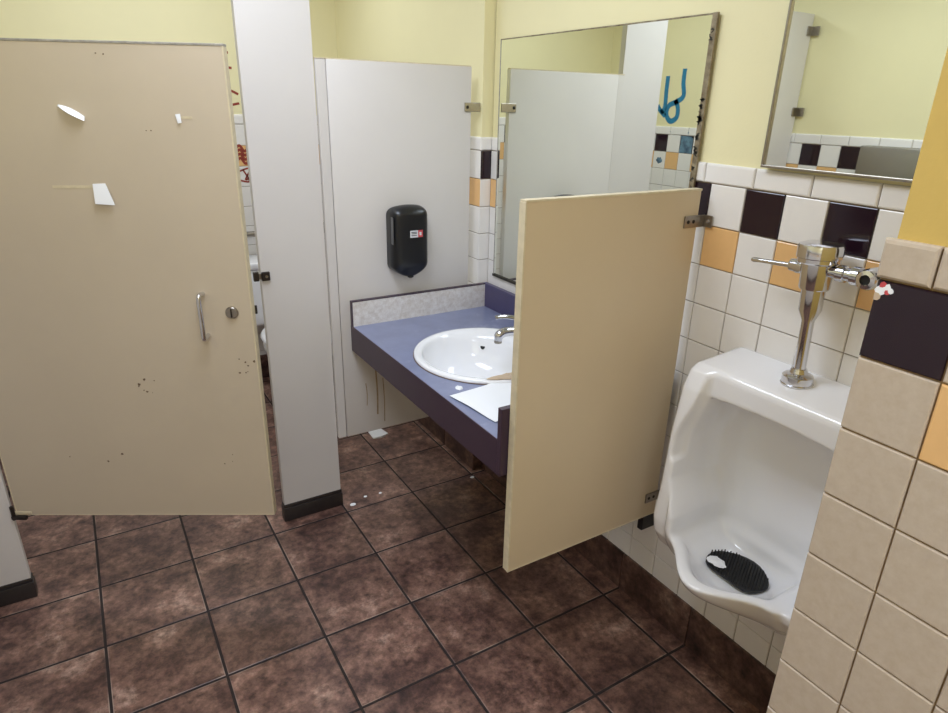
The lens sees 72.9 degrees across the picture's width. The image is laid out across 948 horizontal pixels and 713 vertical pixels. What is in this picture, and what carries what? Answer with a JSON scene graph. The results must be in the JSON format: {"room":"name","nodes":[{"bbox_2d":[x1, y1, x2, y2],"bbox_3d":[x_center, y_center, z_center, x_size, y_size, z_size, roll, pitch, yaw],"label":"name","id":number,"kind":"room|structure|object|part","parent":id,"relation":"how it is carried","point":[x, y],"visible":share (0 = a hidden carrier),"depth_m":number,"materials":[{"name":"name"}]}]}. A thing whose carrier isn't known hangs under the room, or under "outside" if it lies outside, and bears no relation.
{"room":"public restroom","nodes":[
{"label":"public restroom","id":0,"kind":"room"},
{"bbox_2d":[0,0,336,354],"bbox_3d":[-1.687,-0.972,3.365,2.063,2.500,0.102,-11,25,-29],"label":"wall","id":1,"kind":"structure","parent":0,"point":[186,21],"depth_m":3.14,"materials":[{"name":"yellow paint"}]},
{"bbox_2d":[247,222,324,237],"bbox_3d":[-1.165,-0.718,3.705,0.675,0.075,0.066,-11,25,-29],"label":"grab bar","id":2,"kind":"object","parent":1,"relation":"attached to","point":[250,233],"visible":0.02,"depth_m":3.62,"materials":[{"name":"metal"}]},
{"bbox_2d":[260,354,332,377],"bbox_3d":[-1.647,0.129,3.779,1.954,0.150,0.010,-11,25,-29],"label":"baseboard","id":3,"kind":"structure","parent":1,"relation":"attached to","point":[263,358],"depth_m":3.97,"materials":[{"name":"brown tile"}]},
{"bbox_2d":[0,372,761,712],"bbox_3d":[-0.156,1.048,1.846,2.500,0.080,5.400,-11,25,-29],"label":"floor","id":4,"kind":"structure","parent":0,"point":[402,598],"depth_m":2.16,"materials":[{"name":"brown tile"}]},
{"bbox_2d":[0,467,37,606],"bbox_3d":[-1.575,-0.121,1.784,0.212,2.080,0.081,-11,25,-29],"label":"pilaster","id":5,"kind":"object","parent":4,"relation":"on","point":[17,582],"visible":1,"depth_m":2.14,"materials":[{"name":"grey paint"}]},
{"bbox_3d":[-1.585,-0.137,1.795,0.200,2.060,0.030,-11,25,-29],"label":"panel","id":6,"kind":"part","parent":5,"relation":"part of","materials":[{"name":"grey paint"}]},
{"bbox_2d":[0,38,276,520],"bbox_3d":[-1.072,-0.125,1.853,0.861,1.426,0.078,0,22,-3],"label":"door","id":7,"kind":"structure","parent":5,"relation":"attached to","point":[131,381],"depth_m":1.84,"materials":[{"name":"beige paint"}]},
{"bbox_3d":[-0.782,-0.114,1.853,0.014,0.145,0.046,0,22,-2],"label":"pull handle","id":8,"kind":"part","parent":7,"relation":"part of","materials":[{"name":"silver metal"}]},
{"bbox_2d":[231,0,342,521],"bbox_3d":[-0.663,-0.312,2.321,0.271,2.080,0.050,-11,25,-29],"label":"pilaster","id":9,"kind":"object","parent":4,"relation":"on","point":[273,39],"visible":1,"depth_m":2.27,"materials":[{"name":"grey paint"}]},
{"bbox_2d":[249,255,331,355],"bbox_3d":[-1.019,-0.130,3.616,0.490,0.774,0.729,-11,25,-29],"label":"toilet","id":10,"kind":"object","parent":4,"relation":"on","point":[253,258],"visible":0.02,"depth_m":3.59,"materials":[{"name":"white ceramic"}]},
{"bbox_3d":[-1.143,-0.553,3.683,0.490,0.040,0.219,-11,25,-29],"label":"tank lid","id":11,"kind":"part","parent":10,"relation":"part of","materials":[{"name":"white ceramic"}]},
{"bbox_3d":[-1.149,-0.380,3.754,0.470,0.335,0.203,-11,25,-29],"label":"tank","id":12,"kind":"part","parent":10,"relation":"part of","materials":[{"name":"white ceramic"}]},
{"bbox_3d":[-0.967,-0.120,3.528,0.388,0.022,0.529,-11,25,-29],"label":"seat","id":13,"kind":"part","parent":10,"relation":"part of","materials":[{"name":"white ceramic"}]},
{"bbox_3d":[-0.970,0.078,3.604,0.369,0.398,0.504,-11,25,-29],"label":"bowl","id":14,"kind":"part","parent":10,"relation":"part of","materials":[{"name":"white ceramic"}]},
{"bbox_2d":[368,429,387,438],"bbox_3d":[-0.497,0.400,3.343,0.087,0.011,0.087,-11,25,-29],"label":"paper scrap","id":15,"kind":"object","parent":4,"relation":"on","point":[379,433],"visible":1,"depth_m":3.34,"materials":[{"name":"white paper"}]},
{"bbox_2d":[334,0,496,283],"bbox_3d":[-0.218,-0.935,3.356,0.444,2.500,1.662,-11,25,-29],"label":"wall","id":16,"kind":"structure","parent":0,"point":[452,32],"depth_m":2.65,"materials":[{"name":"yellow paint"}]},
{"bbox_2d":[313,57,480,437],"bbox_3d":[-0.267,-0.381,2.526,0.640,1.418,0.033,-11,25,-29],"label":"panel","id":17,"kind":"object","parent":16,"relation":"attached to","point":[391,133],"visible":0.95,"depth_m":2.40,"materials":[{"name":"grey paint"}]},
{"bbox_2d":[386,204,427,277],"bbox_3d":[-0.250,-0.438,2.452,0.155,0.278,0.081,-11,25,-29],"label":"soap dispenser","id":18,"kind":"object","parent":17,"relation":"attached to","point":[406,225],"visible":1,"depth_m":2.42,"materials":[{"name":"black plastic"}]},
{"bbox_2d":[473,455,480,469],"bbox_3d":[0.012,0.462,3.028,0.046,0.150,0.012,-11,25,-29],"label":"baseboard","id":19,"kind":"structure","parent":16,"relation":"attached to","point":[476,462],"depth_m":3.04,"materials":[{"name":"brown tile"}]},
{"bbox_2d":[488,0,911,673],"bbox_3d":[0.708,-0.373,1.982,0.396,2.500,1.839,-11,25,-29],"label":"wall","id":20,"kind":"structure","parent":0,"point":[733,301],"depth_m":1.62,"materials":[{"name":"white tile"}]},
{"bbox_2d":[350,282,514,476],"bbox_3d":[0.059,-0.002,2.212,0.617,0.204,1.053,-11,25,-29],"label":"countertop","id":21,"kind":"structure","parent":20,"relation":"attached to","point":[386,331],"depth_m":2.37,"materials":[{"name":"blue laminate"}]},
{"bbox_2d":[413,328,512,384],"bbox_3d":[0.042,0.061,2.244,0.504,0.172,0.520,-11,25,-29],"label":"sink","id":22,"kind":"object","parent":21,"relation":"in","point":[464,355],"visible":0.35,"depth_m":2.37,"materials":[{"name":"white ceramic"}]},
{"bbox_2d":[487,372,511,379],"bbox_3d":[0.117,0.058,2.006,0.167,0.012,0.042,-4,22,-13],"label":"paper towel","id":23,"kind":"object","parent":22,"relation":"on","point":[505,376],"visible":0.49,"depth_m":1.99,"materials":[{"name":"beige paper"}]},
{"bbox_2d":[450,383,510,421],"bbox_3d":[0.072,0.113,1.895,0.206,0.015,0.262,20,28,39],"label":"paper sheet","id":24,"kind":"object","parent":21,"relation":"on","point":[486,399],"visible":0.56,"depth_m":1.88,"materials":[{"name":"white paper"}]},
{"bbox_2d":[494,315,513,343],"bbox_3d":[0.145,-0.095,2.248,0.175,0.123,0.054,-11,25,-29],"label":"faucet","id":25,"kind":"object","parent":21,"relation":"on","point":[501,333],"visible":0.51,"depth_m":2.21,"materials":[{"name":"silver metal"}]},
{"bbox_3d":[0.136,-0.082,2.247,0.150,0.051,0.033,-11,25,-29],"label":"spout","id":26,"kind":"part","parent":25,"relation":"part of","materials":[{"name":"silver metal"}]},
{"bbox_3d":[0.140,-0.123,2.233,0.161,0.060,0.025,-11,25,-29],"label":"lever","id":27,"kind":"part","parent":25,"relation":"part of","materials":[{"name":"silver metal"}]},
{"bbox_2d":[417,417,472,469],"bbox_3d":[-0.405,0.213,3.635,0.013,0.150,1.565,-11,25,-29],"label":"baseboard","id":28,"kind":"structure","parent":20,"relation":"attached to","point":[465,455],"depth_m":3.21,"materials":[{"name":"brown tile"}]},
{"bbox_2d":[492,12,719,284],"bbox_3d":[0.342,-0.595,2.134,0.009,0.890,0.981,-11,25,-29],"label":"wall mirror","id":29,"kind":"object","parent":20,"relation":"attached to","point":[618,108],"visible":0.66,"depth_m":2.00,"materials":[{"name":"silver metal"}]},
{"bbox_2d":[503,188,712,572],"bbox_3d":[0.358,0.103,1.748,0.593,1.068,0.054,-11,25,-29],"label":"screen","id":30,"kind":"object","parent":20,"relation":"attached to","point":[602,279],"visible":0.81,"depth_m":1.70,"materials":[{"name":"beige paint"}]},
{"bbox_2d":[481,462,775,712],"bbox_3d":[0.514,0.754,2.316,0.013,0.150,1.836,-11,25,-29],"label":"baseboard","id":31,"kind":"structure","parent":20,"relation":"attached to","point":[747,675],"depth_m":2.06,"materials":[{"name":"brown tile"}]},
{"bbox_2d":[654,347,850,634],"bbox_3d":[0.682,0.392,1.560,0.328,0.679,0.528,-11,25,-29],"label":"urinal","id":32,"kind":"object","parent":20,"relation":"attached to","point":[750,454],"visible":0.62,"depth_m":1.64,"materials":[{"name":"white ceramic"}]},
{"bbox_2d":[705,549,768,593],"bbox_3d":[0.691,0.552,1.669,0.120,0.013,0.168,-11,25,-29],"label":"mat","id":33,"kind":"object","parent":32,"relation":"on","point":[743,573],"visible":0.99,"depth_m":1.66,"materials":[{"name":"black rubber"}]},
{"bbox_2d":[706,556,725,567],"bbox_3d":[0.637,0.536,1.683,0.037,0.006,0.055,-11,25,-29],"label":"tissue","id":34,"kind":"object","parent":33,"relation":"on","point":[714,560],"visible":1,"depth_m":1.68,"materials":[{"name":"white paper"}]},
{"bbox_2d":[751,240,880,389],"bbox_3d":[0.758,-0.095,1.454,0.115,0.336,0.320,-18,28,-39],"label":"valve","id":35,"kind":"object","parent":32,"relation":"on","point":[817,261],"visible":0.91,"depth_m":1.40,"materials":[{"name":"silver metal"}]},
{"bbox_3d":[0.706,-0.218,1.482,0.034,0.034,0.144,-11,23,-29],"label":"handle","id":36,"kind":"part","parent":35,"relation":"part of","materials":[{"name":"silver metal"}]},
{"bbox_2d":[760,0,947,182],"bbox_3d":[0.859,-0.714,1.174,0.020,0.760,0.595,-11,25,-29],"label":"wall mirror","id":37,"kind":"object","parent":20,"relation":"attached to","point":[856,84],"visible":1,"depth_m":1.33,"materials":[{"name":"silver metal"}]},
{"bbox_2d":[766,48,947,712],"bbox_3d":[1.391,0.268,0.394,1.003,2.500,1.803,-11,25,-29],"label":"wall pier","id":38,"kind":"object","parent":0,"point":[867,632],"visible":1,"depth_m":0.83,"materials":[{"name":"tile"}]}
]}

